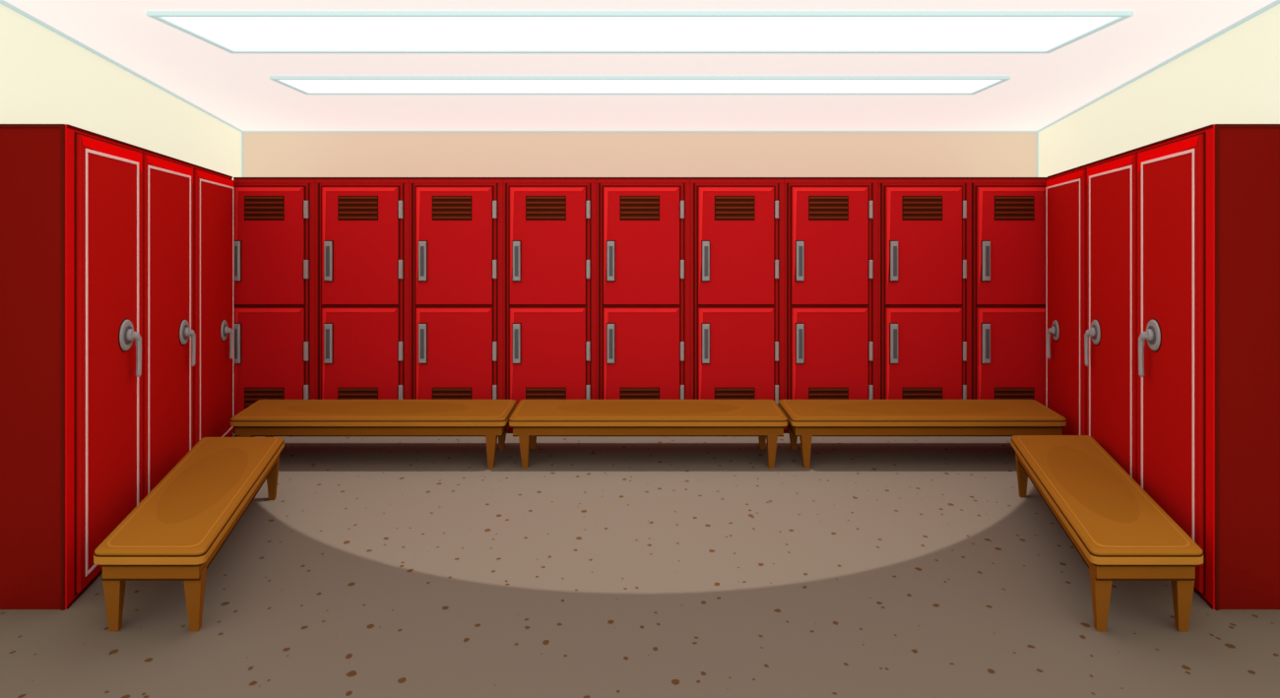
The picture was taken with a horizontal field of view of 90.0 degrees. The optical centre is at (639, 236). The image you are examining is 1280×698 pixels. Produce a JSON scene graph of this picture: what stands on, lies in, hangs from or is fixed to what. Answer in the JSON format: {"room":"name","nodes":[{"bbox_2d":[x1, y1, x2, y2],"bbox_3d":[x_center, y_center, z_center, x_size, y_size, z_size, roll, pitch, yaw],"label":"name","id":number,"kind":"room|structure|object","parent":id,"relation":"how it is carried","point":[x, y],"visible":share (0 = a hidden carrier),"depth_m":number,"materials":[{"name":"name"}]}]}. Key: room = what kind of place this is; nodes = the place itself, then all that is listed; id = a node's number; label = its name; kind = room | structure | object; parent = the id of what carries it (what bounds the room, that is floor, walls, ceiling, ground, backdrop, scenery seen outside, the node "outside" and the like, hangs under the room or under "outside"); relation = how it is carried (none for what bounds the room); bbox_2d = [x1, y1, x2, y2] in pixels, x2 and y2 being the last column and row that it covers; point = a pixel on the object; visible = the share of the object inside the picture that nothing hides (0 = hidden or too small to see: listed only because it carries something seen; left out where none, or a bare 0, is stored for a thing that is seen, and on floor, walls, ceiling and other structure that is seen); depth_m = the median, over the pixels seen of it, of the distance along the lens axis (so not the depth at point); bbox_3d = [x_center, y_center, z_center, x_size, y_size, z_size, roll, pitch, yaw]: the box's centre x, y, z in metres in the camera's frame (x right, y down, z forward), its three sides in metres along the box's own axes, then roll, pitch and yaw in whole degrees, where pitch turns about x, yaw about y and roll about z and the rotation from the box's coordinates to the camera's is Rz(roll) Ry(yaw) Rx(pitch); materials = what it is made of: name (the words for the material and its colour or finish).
{"room":"changing room","nodes":[
{"label":"changing room","id":0,"kind":"room"},
{"bbox_2d":[0,3,241,180],"bbox_3d":[-3.055,0.269,3.638,0.095,2.538,5.146,0,0,-18],"label":"wall","id":1,"kind":"structure","parent":0,"point":[46,78],"depth_m":3.46,"materials":[{"name":"beige paint"}]},
{"bbox_2d":[0,0,242,131],"bbox_3d":[-2.998,-0.993,3.638,0.013,0.014,5.120,0,0,-18],"label":"trim","id":2,"kind":"structure","parent":1,"relation":"attached to","point":[8,5],"depth_m":3.48,"materials":[{"name":"white paint"}]},
{"bbox_2d":[241,131,243,177],"bbox_3d":[-3.774,0.276,6.068,0.014,2.524,0.014,0,0,0],"label":"trim","id":3,"kind":"structure","parent":1,"relation":"attached to","point":[241,132],"depth_m":6.07,"materials":[{"name":"white paint"}]},
{"bbox_2d":[0,432,1279,697],"bbox_3d":[0.000,1.588,3.587,7.762,0.100,5.175,0,0,0],"label":"floor","id":4,"kind":"structure","parent":0,"point":[377,566],"depth_m":2.77,"materials":[{"name":"concrete"}]},
{"bbox_2d":[0,124,142,610],"bbox_3d":[-2.603,0.538,2.990,0.353,2.000,0.827,0,0,-18],"label":"locker","id":5,"kind":"object","parent":4,"relation":"on","point":[71,197],"visible":0.96,"depth_m":2.64,"materials":[{"name":"metal"}]},
{"bbox_2d":[140,147,195,499],"bbox_3d":[-2.842,0.538,3.715,0.335,2.000,0.871,0,0,-18],"label":"locker","id":6,"kind":"object","parent":4,"relation":"on","point":[168,335],"visible":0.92,"depth_m":3.65,"materials":[{"name":"metal"}]},
{"bbox_2d":[93,437,284,632],"bbox_3d":[-2.107,1.365,3.139,0.465,0.346,1.630,0,0,-21],"label":"wooden bench","id":7,"kind":"object","parent":4,"relation":"on","point":[175,533],"visible":1,"depth_m":2.71,"materials":[{"name":"brown wood"}]},
{"bbox_2d":[192,164,234,447],"bbox_3d":[-3.107,0.538,4.520,0.318,2.000,0.983,0,0,-18],"label":"locker","id":8,"kind":"object","parent":4,"relation":"on","point":[213,191],"visible":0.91,"depth_m":4.46,"materials":[{"name":"metal"}]},
{"bbox_2d":[233,177,315,433],"bbox_3d":[-2.857,0.538,5.476,0.632,2.000,1.048,0,0,0],"label":"locker","id":9,"kind":"object","parent":4,"relation":"on","point":[275,217],"visible":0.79,"depth_m":4.98,"materials":[{"name":"red metal"}]},
{"bbox_2d":[315,177,409,399],"bbox_3d":[-2.170,0.538,5.476,0.736,2.000,1.048,0,0,0],"label":"locker","id":10,"kind":"object","parent":4,"relation":"on","point":[362,224],"visible":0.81,"depth_m":4.98,"materials":[{"name":"red metal"}]},
{"bbox_2d":[230,399,516,468],"bbox_3d":[-1.840,1.365,4.450,1.908,0.346,0.500,0,0,0],"label":"wooden bench","id":11,"kind":"object","parent":4,"relation":"on","point":[489,418],"visible":0.94,"depth_m":4.23,"materials":[{"name":"brown wood"}]},
{"bbox_2d":[409,177,503,399],"bbox_3d":[-1.436,0.538,5.476,0.728,2.000,1.048,0,0,0],"label":"locker","id":12,"kind":"object","parent":4,"relation":"on","point":[456,224],"visible":0.8,"depth_m":4.98,"materials":[{"name":"red metal"}]},
{"bbox_2d":[503,177,596,433],"bbox_3d":[-0.705,0.538,5.476,0.728,2.000,1.048,0,0,0],"label":"locker","id":13,"kind":"object","parent":4,"relation":"on","point":[549,224],"visible":0.8,"depth_m":4.98,"materials":[{"name":"red metal"}]},
{"bbox_2d":[596,177,690,399],"bbox_3d":[0.026,0.538,5.476,0.728,2.000,1.048,0,0,0],"label":"locker","id":14,"kind":"object","parent":4,"relation":"on","point":[643,224],"visible":0.8,"depth_m":4.98,"materials":[{"name":"red metal"}]},
{"bbox_2d":[509,399,787,468],"bbox_3d":[0.055,1.365,4.450,1.868,0.346,0.500,0,0,0],"label":"wooden bench","id":15,"kind":"object","parent":4,"relation":"on","point":[765,419],"visible":1,"depth_m":4.23,"materials":[{"name":"brown wood"}]},
{"bbox_2d":[690,177,784,433],"bbox_3d":[0.760,0.538,5.476,0.736,2.000,1.048,0,0,0],"label":"locker","id":16,"kind":"object","parent":4,"relation":"on","point":[737,224],"visible":0.84,"depth_m":4.98,"materials":[{"name":"red metal"}]},
{"bbox_2d":[784,177,878,433],"bbox_3d":[1.495,0.538,5.476,0.728,2.000,1.048,0,0,0],"label":"locker","id":17,"kind":"object","parent":4,"relation":"on","point":[831,224],"visible":0.83,"depth_m":4.98,"materials":[{"name":"red metal"}]},
{"bbox_2d":[777,399,1066,468],"bbox_3d":[1.948,1.365,4.450,1.894,0.346,0.500,0,0,0],"label":"wooden bench","id":18,"kind":"object","parent":4,"relation":"on","point":[806,418],"visible":0.94,"depth_m":4.23,"materials":[{"name":"brown wood"}]},
{"bbox_2d":[878,177,971,399],"bbox_3d":[2.226,0.538,5.476,0.728,2.000,1.048,0,0,0],"label":"locker","id":19,"kind":"object","parent":4,"relation":"on","point":[925,224],"visible":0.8,"depth_m":4.98,"materials":[{"name":"red metal"}]},
{"bbox_2d":[971,177,1047,405],"bbox_3d":[2.890,0.538,5.476,0.596,2.000,1.048,0,0,0],"label":"locker","id":20,"kind":"object","parent":4,"relation":"on","point":[1008,214],"visible":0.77,"depth_m":4.98,"materials":[{"name":"red metal"}]},
{"bbox_2d":[1045,164,1087,435],"bbox_3d":[3.107,0.538,4.520,0.318,2.000,0.983,0,0,18],"label":"locker","id":21,"kind":"object","parent":4,"relation":"on","point":[1065,191],"visible":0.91,"depth_m":4.46,"materials":[{"name":"metal"}]},
{"bbox_2d":[1010,435,1203,632],"bbox_3d":[2.194,1.365,3.155,0.457,0.346,1.683,0,0,22],"label":"wooden bench","id":22,"kind":"object","parent":4,"relation":"on","point":[1117,529],"visible":1,"depth_m":2.71,"materials":[{"name":"brown wood"}]},
{"bbox_2d":[1084,147,1139,482],"bbox_3d":[2.842,0.538,3.715,0.335,2.000,0.871,0,0,18],"label":"locker","id":23,"kind":"object","parent":4,"relation":"on","point":[1111,335],"visible":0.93,"depth_m":3.62,"materials":[{"name":"metal"}]},
{"bbox_2d":[1137,124,1279,610],"bbox_3d":[2.603,0.538,2.990,0.353,2.000,0.827,0,0,18],"label":"locker","id":24,"kind":"object","parent":4,"relation":"on","point":[1208,197],"visible":0.93,"depth_m":2.64,"materials":[{"name":"metal"}]},
{"bbox_2d":[3,0,1276,130],"bbox_3d":[0.000,-1.050,3.688,7.762,0.100,4.975,0,0,0],"label":"ceiling","id":25,"kind":"structure","parent":0,"point":[237,89],"depth_m":3.83,"materials":[{"name":"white paint"}]},
{"bbox_2d":[146,10,1133,53],"bbox_3d":[0.000,-0.990,3.135,4.380,0.020,0.590,0,0,0],"label":"ceiling light panel","id":26,"kind":"object","parent":25,"relation":"attached to","point":[232,32],"depth_m":3.08,"materials":[{"name":"white plastic"}]},
{"bbox_2d":[269,75,1010,94],"bbox_3d":[0.000,-0.990,4.210,4.620,0.020,0.440,0,0,0],"label":"ceiling light panel","id":27,"kind":"object","parent":25,"relation":"attached to","point":[306,85],"depth_m":4.18,"materials":[{"name":"white plastic"}]},
{"bbox_2d":[243,132,1036,177],"bbox_3d":[0.000,0.269,6.125,7.562,2.538,0.100,0,0,0],"label":"wall","id":28,"kind":"structure","parent":0,"point":[265,155],"depth_m":6.08,"materials":[{"name":"beige paint"}]},
{"bbox_2d":[242,130,1037,132],"bbox_3d":[0.000,-0.993,6.068,7.534,0.014,0.014,0,0,0],"label":"trim","id":29,"kind":"structure","parent":28,"relation":"attached to","point":[242,131],"depth_m":6.06,"materials":[{"name":"white paint"}]},
{"bbox_2d":[1038,3,1279,177],"bbox_3d":[3.055,0.269,3.638,0.095,2.538,5.146,0,0,18],"label":"wall","id":30,"kind":"structure","parent":0,"point":[1234,77],"depth_m":3.48,"materials":[{"name":"beige paint"}]},
{"bbox_2d":[1036,131,1038,177],"bbox_3d":[3.774,0.276,6.068,0.014,2.524,0.014,0,0,0],"label":"trim","id":31,"kind":"structure","parent":30,"relation":"attached to","point":[1037,132],"depth_m":6.07,"materials":[{"name":"white paint"}]},
{"bbox_2d":[1037,0,1279,131],"bbox_3d":[2.998,-0.993,3.638,0.013,0.014,5.120,0,0,18],"label":"trim","id":32,"kind":"structure","parent":30,"relation":"attached to","point":[1271,5],"depth_m":3.48,"materials":[{"name":"white paint"}]}
]}

